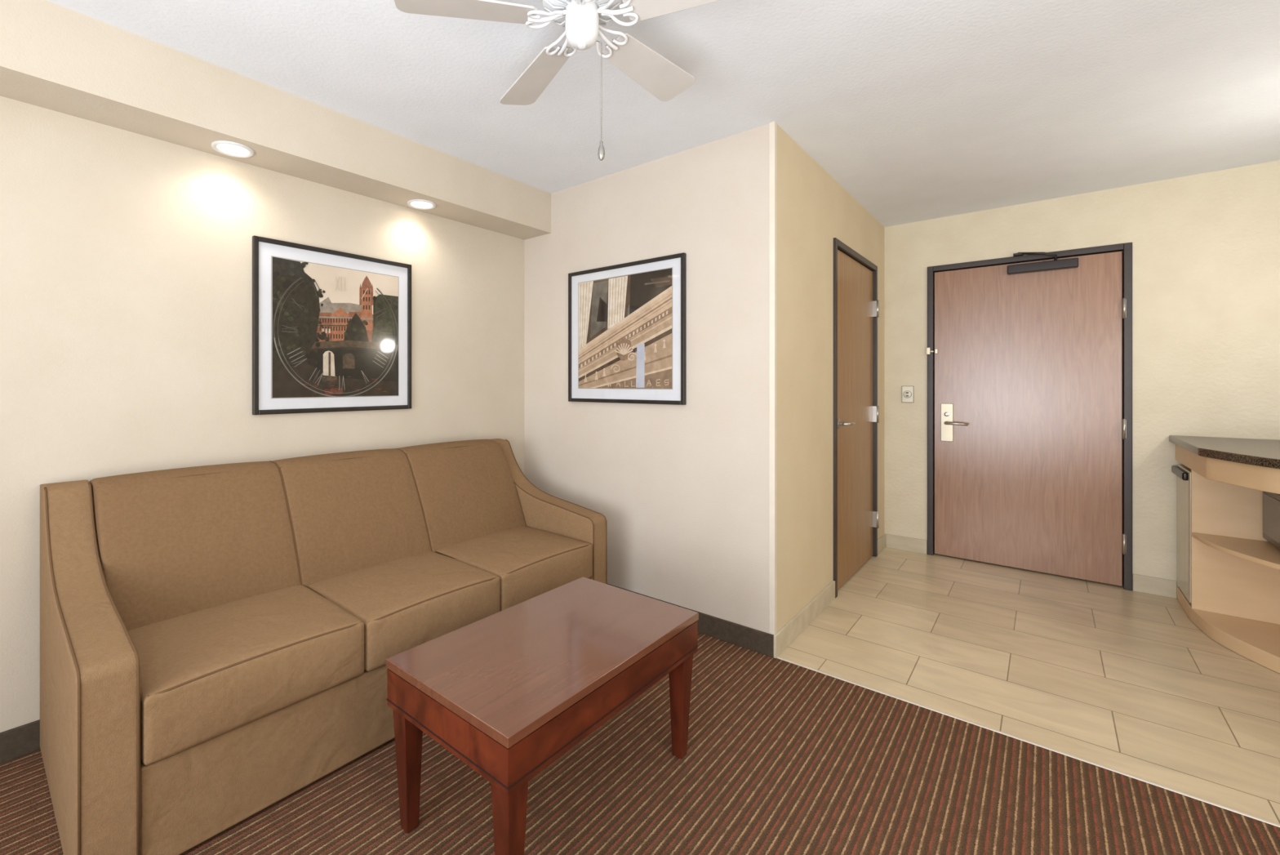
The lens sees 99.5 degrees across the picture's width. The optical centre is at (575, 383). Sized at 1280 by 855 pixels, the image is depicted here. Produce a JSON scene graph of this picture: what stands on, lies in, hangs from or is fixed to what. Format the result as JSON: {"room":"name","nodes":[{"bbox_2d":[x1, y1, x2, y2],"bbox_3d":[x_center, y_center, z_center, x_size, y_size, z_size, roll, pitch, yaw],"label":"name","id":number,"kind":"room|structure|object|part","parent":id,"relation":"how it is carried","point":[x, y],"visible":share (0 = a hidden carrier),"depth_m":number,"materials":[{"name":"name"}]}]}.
{"room":"hotel room","nodes":[
{"label":"hotel room","id":0,"kind":"room"},
{"bbox_2d":[0,96,524,732],"bbox_3d":[-1.881,0.026,1.774,0.100,2.388,4.800,0,0,41],"label":"wall","id":1,"kind":"structure","parent":0,"point":[126,256],"depth_m":2.05,"materials":[{"name":"beige paint"}]},
{"bbox_2d":[0,719,40,764],"bbox_3d":[-1.843,1.171,1.733,0.012,0.098,4.588,0,0,41],"label":"baseboard","id":2,"kind":"structure","parent":1,"relation":"attached to","point":[23,740],"depth_m":1.76,"materials":[{"name":"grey rubber"}]},
{"bbox_2d":[252,235,411,414],"bbox_3d":[-1.113,-0.245,2.555,0.023,0.756,0.750,0,0,41],"label":"framed picture","id":3,"kind":"object","parent":1,"relation":"attached to","point":[331,330],"visible":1,"depth_m":2.51,"materials":[{"name":"multicoloured paper"}]},
{"bbox_2d":[271,257,398,397],"bbox_3d":[-1.109,-0.242,2.552,0.006,0.609,0.601,0,0,41],"label":"artwork","id":4,"kind":"object","parent":3,"relation":"attached to","point":[335,326],"depth_m":2.52},
{"bbox_2d":[0,0,551,239],"bbox_3d":[-1.754,-1.046,1.663,0.238,0.243,4.600,0,0,41],"label":"soffit","id":5,"kind":"structure","parent":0,"point":[53,56],"depth_m":2.02,"materials":[{"name":"beige paint"}]},
{"bbox_2d":[211,140,254,158],"bbox_3d":[-1.349,-0.921,2.124,0.144,0.008,0.144,0,0,41],"label":"recessed light","id":6,"kind":"object","parent":5,"relation":"in","point":[228,147],"visible":1,"depth_m":2.12,"materials":[{"name":"white glass"}]},
{"bbox_2d":[407,199,435,209],"bbox_3d":[-0.792,-0.921,2.778,0.144,0.008,0.144,0,0,41],"label":"recessed light","id":7,"kind":"object","parent":5,"relation":"in","point":[423,204],"visible":1,"depth_m":2.78,"materials":[{"name":"white glass"}]},
{"bbox_2d":[0,546,1279,854],"bbox_3d":[0.259,1.270,1.334,3.898,0.101,6.959,0,0,41],"label":"floor","id":8,"kind":"structure","parent":0,"point":[782,757],"depth_m":1.76,"materials":[{"name":"carpet"}]},
{"bbox_2d":[40,438,607,854],"bbox_3d":[-0.804,0.762,2.241,0.875,0.892,1.966,0,0,41],"label":"sofa","id":9,"kind":"object","parent":8,"relation":"on","point":[216,641],"visible":0.99,"depth_m":1.75,"materials":[{"name":"beige fabric"}]},
{"bbox_3d":[-1.418,0.769,1.551,0.855,0.878,0.118,0,0,41],"label":"armrest","id":10,"kind":"part","parent":9,"relation":"part of","materials":[{"name":"beige fabric"}]},
{"bbox_2d":[88,461,301,630],"bbox_3d":[-1.361,0.572,1.954,0.415,0.512,0.563,0,0,41],"label":"cushion","id":11,"kind":"object","parent":9,"relation":"on","point":[171,544],"depth_m":1.86,"materials":[{"name":"brown fabric"}]},
{"bbox_2d":[128,584,364,764],"bbox_3d":[-1.059,0.844,1.697,0.542,0.190,0.569,0,0,41],"label":"seat cushion","id":12,"kind":"object","parent":9,"relation":"on","point":[212,670],"depth_m":1.55,"materials":[{"name":"beige fabric"}]},
{"bbox_2d":[271,448,431,586],"bbox_3d":[-0.986,0.572,2.381,0.415,0.512,0.574,0,0,41],"label":"cushion","id":13,"kind":"object","parent":9,"relation":"on","point":[348,513],"depth_m":2.29,"materials":[{"name":"brown fabric"}]},
{"bbox_3d":[-0.803,1.075,2.243,0.828,0.266,1.734,0,0,41],"label":"seat","id":14,"kind":"part","parent":9,"relation":"part of","materials":[{"name":"beige fabric"}]},
{"bbox_2d":[307,551,500,671],"bbox_3d":[-0.681,0.848,2.128,0.542,0.182,0.570,0,0,41],"label":"seat cushion","id":15,"kind":"object","parent":9,"relation":"on","point":[403,601],"depth_m":2.00,"materials":[{"name":"beige fabric"}]},
{"bbox_2d":[397,439,526,551],"bbox_3d":[-0.601,0.572,2.821,0.415,0.512,0.597,0,0,41],"label":"cushion","id":16,"kind":"object","parent":9,"relation":"on","point":[466,491],"depth_m":2.73,"materials":[{"name":"brown fabric"}]},
{"bbox_2d":[435,525,592,610],"bbox_3d":[-0.299,0.848,2.564,0.542,0.182,0.581,0,0,41],"label":"seat cushion","id":17,"kind":"object","parent":9,"relation":"on","point":[528,562],"depth_m":2.45,"materials":[{"name":"beige fabric"}]},
{"bbox_3d":[-0.199,0.769,2.942,0.855,0.878,0.114,0,0,41],"label":"armrest","id":18,"kind":"part","parent":9,"relation":"part of","materials":[{"name":"beige fabric"}]},
{"bbox_2d":[386,576,698,854],"bbox_3d":[-0.056,0.987,1.627,0.501,0.464,0.836,0,0,41],"label":"coffee table","id":19,"kind":"object","parent":8,"relation":"on","point":[508,691],"visible":1,"depth_m":1.45,"materials":[{"name":"brown wood"}]},
{"bbox_3d":[-0.459,1.050,1.482,0.062,0.338,0.062,0,0,41],"label":"leg","id":20,"kind":"part","parent":19,"relation":"part of","materials":[{"name":"brown wood"}]},
{"bbox_3d":[-0.147,1.050,1.208,0.062,0.338,0.062,0,0,41],"label":"leg","id":21,"kind":"part","parent":19,"relation":"part of","materials":[{"name":"brown wood"}]},
{"bbox_3d":[0.347,1.050,1.772,0.062,0.338,0.062,0,0,41],"label":"leg","id":22,"kind":"part","parent":19,"relation":"part of","materials":[{"name":"brown wood"}]},
{"bbox_2d":[776,656,1279,826],"bbox_3d":[1.675,1.218,1.714,2.068,0.004,0.012,0,0,41],"label":"trim","id":23,"kind":"structure","parent":8,"relation":"on","point":[778,657],"depth_m":1.78,"materials":[{"name":"metal"}]},
{"bbox_2d":[1175,444,1279,673],"bbox_3d":[3.156,0.776,2.314,0.608,0.884,1.449,0,0,41],"label":"base cabinet","id":24,"kind":"object","parent":8,"relation":"on","point":[1235,571],"visible":0.95,"depth_m":2.63,"materials":[{"name":"brown wood"}]},
{"bbox_2d":[1171,463,1191,603],"bbox_3d":[3.479,0.795,2.745,0.555,0.700,0.357,0,0,41],"label":"mini fridge","id":25,"kind":"object","parent":24,"relation":"on","point":[1183,473],"visible":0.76,"depth_m":2.88,"materials":[{"name":"grey metal"}]},
{"bbox_3d":[3.280,0.484,2.922,0.023,0.042,0.330,0,0,41],"label":"handle","id":26,"kind":"part","parent":25,"relation":"part of","materials":[{"name":"black plastic"}]},
{"bbox_2d":[1168,435,1279,468],"bbox_3d":[3.142,0.314,2.309,0.637,0.038,1.483,0,0,41],"label":"countertop","id":27,"kind":"structure","parent":24,"relation":"on","point":[1254,451],"depth_m":2.46,"materials":[{"name":"stone"}]},
{"bbox_3d":[3.384,0.792,2.566,0.594,0.715,0.018,0,0,41],"label":"panel","id":28,"kind":"part","parent":24,"relation":"part of","materials":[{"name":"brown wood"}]},
{"bbox_3d":[3.114,0.771,2.273,0.578,0.022,0.774,0,0,41],"label":"shelf","id":29,"kind":"part","parent":24,"relation":"part of","materials":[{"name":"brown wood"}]},
{"bbox_2d":[1262,490,1279,549],"bbox_3d":[3.305,0.627,2.335,0.336,0.264,0.420,0,0,41],"label":"microwave","id":30,"kind":"object","parent":24,"relation":"on","point":[1271,501],"visible":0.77,"depth_m":2.48,"materials":[{"name":"metal"}]},
{"bbox_2d":[524,123,772,634],"bbox_3d":[0.314,0.026,2.975,1.617,2.388,0.100,0,0,41],"label":"wall","id":31,"kind":"structure","parent":0,"point":[682,491],"depth_m":2.72,"materials":[{"name":"beige paint"}]},
{"bbox_2d":[568,252,685,404],"bbox_3d":[0.257,-0.272,2.942,0.776,0.758,0.023,0,0,41],"label":"framed picture","id":32,"kind":"object","parent":31,"relation":"attached to","point":[627,321],"visible":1,"depth_m":2.91,"materials":[{"name":"paper"}]},
{"bbox_2d":[578,267,671,388],"bbox_3d":[0.256,-0.279,2.939,0.627,0.612,0.001,0,0,41],"label":"artwork","id":33,"kind":"object","parent":32,"relation":"attached to","point":[625,317],"depth_m":2.92},
{"bbox_2d":[607,583,773,657],"bbox_3d":[0.277,1.171,2.933,1.618,0.098,0.012,0,0,41],"label":"baseboard","id":34,"kind":"structure","parent":31,"relation":"attached to","point":[761,642],"depth_m":2.51,"materials":[{"name":"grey rubber"}]},
{"bbox_2d":[46,0,1279,226],"bbox_3d":[0.259,-1.218,1.334,3.898,0.100,6.959,0,0,41],"label":"ceiling","id":35,"kind":"structure","parent":0,"point":[920,110],"depth_m":2.11,"materials":[{"name":"paint"}]},
{"bbox_2d":[394,0,719,160],"bbox_3d":[0.042,-0.895,1.512,0.976,0.546,0.943,0,0,41],"label":"ceiling fan","id":36,"kind":"object","parent":35,"relation":"hanging from","point":[583,20],"visible":1,"depth_m":1.49,"materials":[{"name":"white wood"}]},
{"bbox_3d":[-0.290,-1.002,1.438,0.372,0.034,0.134,0,0,-10],"label":"blade","id":37,"kind":"part","parent":36,"relation":"part of","materials":[{"name":"beige wood"}]},
{"bbox_3d":[-0.129,-1.002,1.770,0.134,0.034,0.372,0,0,-28],"label":"blade","id":38,"kind":"part","parent":36,"relation":"part of","materials":[{"name":"beige wood"}]},
{"bbox_3d":[0.066,-0.815,1.501,0.018,0.281,0.004,0,0,-8],"label":"pull chain","id":39,"kind":"part","parent":36,"relation":"part of","materials":[{"name":"metal"}]},
{"bbox_3d":[0.242,-1.002,1.715,0.134,0.034,0.375,0,0,41],"label":"blade","id":40,"kind":"part","parent":36,"relation":"part of","materials":[{"name":"beige wood"}]},
{"bbox_3d":[0.302,-1.002,1.356,0.372,0.034,0.134,0,0,26],"label":"blade","id":41,"kind":"part","parent":36,"relation":"part of","materials":[{"name":"beige wood"}]},
{"bbox_2d":[777,124,884,631],"bbox_3d":[1.563,0.026,3.249,0.100,2.388,2.159,0,0,41],"label":"wall","id":42,"kind":"structure","parent":0,"point":[814,209],"depth_m":2.73,"materials":[{"name":"paint"}]},
{"bbox_2d":[768,121,777,634],"bbox_3d":[0.889,-0.024,2.418,0.024,2.288,0.024,0,0,41],"label":"trim","id":43,"kind":"structure","parent":42,"relation":"attached to","point":[772,126],"depth_m":2.41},
{"bbox_2d":[773,533,885,657],"bbox_3d":[1.602,1.169,3.208,0.012,0.099,2.171,0,0,41],"label":"baseboard","id":44,"kind":"structure","parent":42,"relation":"attached to","point":[801,620],"depth_m":2.68,"materials":[{"name":"tile"}]},
{"bbox_2d":[833,237,879,597],"bbox_3d":[1.801,0.196,3.440,0.126,2.047,1.003,0,0,41],"label":"door","id":45,"kind":"structure","parent":42,"relation":"in","point":[855,302],"depth_m":3.41,"materials":[{"name":"orange wood"}]},
{"bbox_3d":[1.598,0.235,3.162,0.066,0.024,0.128,0,0,41],"label":"lever","id":46,"kind":"part","parent":45,"relation":"part of","materials":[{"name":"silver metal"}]},
{"bbox_2d":[884,160,1279,590],"bbox_3d":[3.134,0.026,3.388,2.280,2.388,0.120,0,0,41],"label":"wall","id":47,"kind":"structure","parent":0,"point":[1206,246],"depth_m":3.10,"materials":[{"name":"paint"}]},
{"bbox_2d":[902,386,913,402],"bbox_3d":[2.419,0.079,3.920,0.076,0.122,0.022,0,0,41],"label":"wall switch","id":48,"kind":"object","parent":47,"relation":"attached to","point":[907,391],"visible":1,"depth_m":3.92,"materials":[{"name":"beige plastic"}]},
{"bbox_2d":[925,242,1132,590],"bbox_3d":[2.884,0.185,3.496,1.025,2.069,0.167,0,0,41],"label":"door","id":49,"kind":"structure","parent":47,"relation":"in","point":[1029,356],"depth_m":3.46,"materials":[{"name":"red wood"}]},
{"bbox_3d":[2.604,0.273,3.772,0.072,0.264,0.012,0,0,41],"label":"lock plate","id":50,"kind":"part","parent":49,"relation":"part of","materials":[{"name":"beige metal"}]},
{"bbox_3d":[2.622,0.276,3.709,0.135,0.025,0.060,0,0,41],"label":"lever","id":51,"kind":"part","parent":49,"relation":"part of","materials":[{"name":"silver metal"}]},
{"bbox_3d":[2.922,-0.807,3.408,0.192,0.085,0.085,0,0,41],"label":"closer arm","id":52,"kind":"part","parent":49,"relation":"part of","materials":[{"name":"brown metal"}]},
{"bbox_2d":[885,533,1177,598],"bbox_3d":[2.865,1.169,3.536,1.456,0.099,0.012,0,0,41],"label":"baseboard","id":53,"kind":"structure","parent":47,"relation":"attached to","point":[1144,584],"depth_m":3.15,"materials":[{"name":"tile"}]}
]}

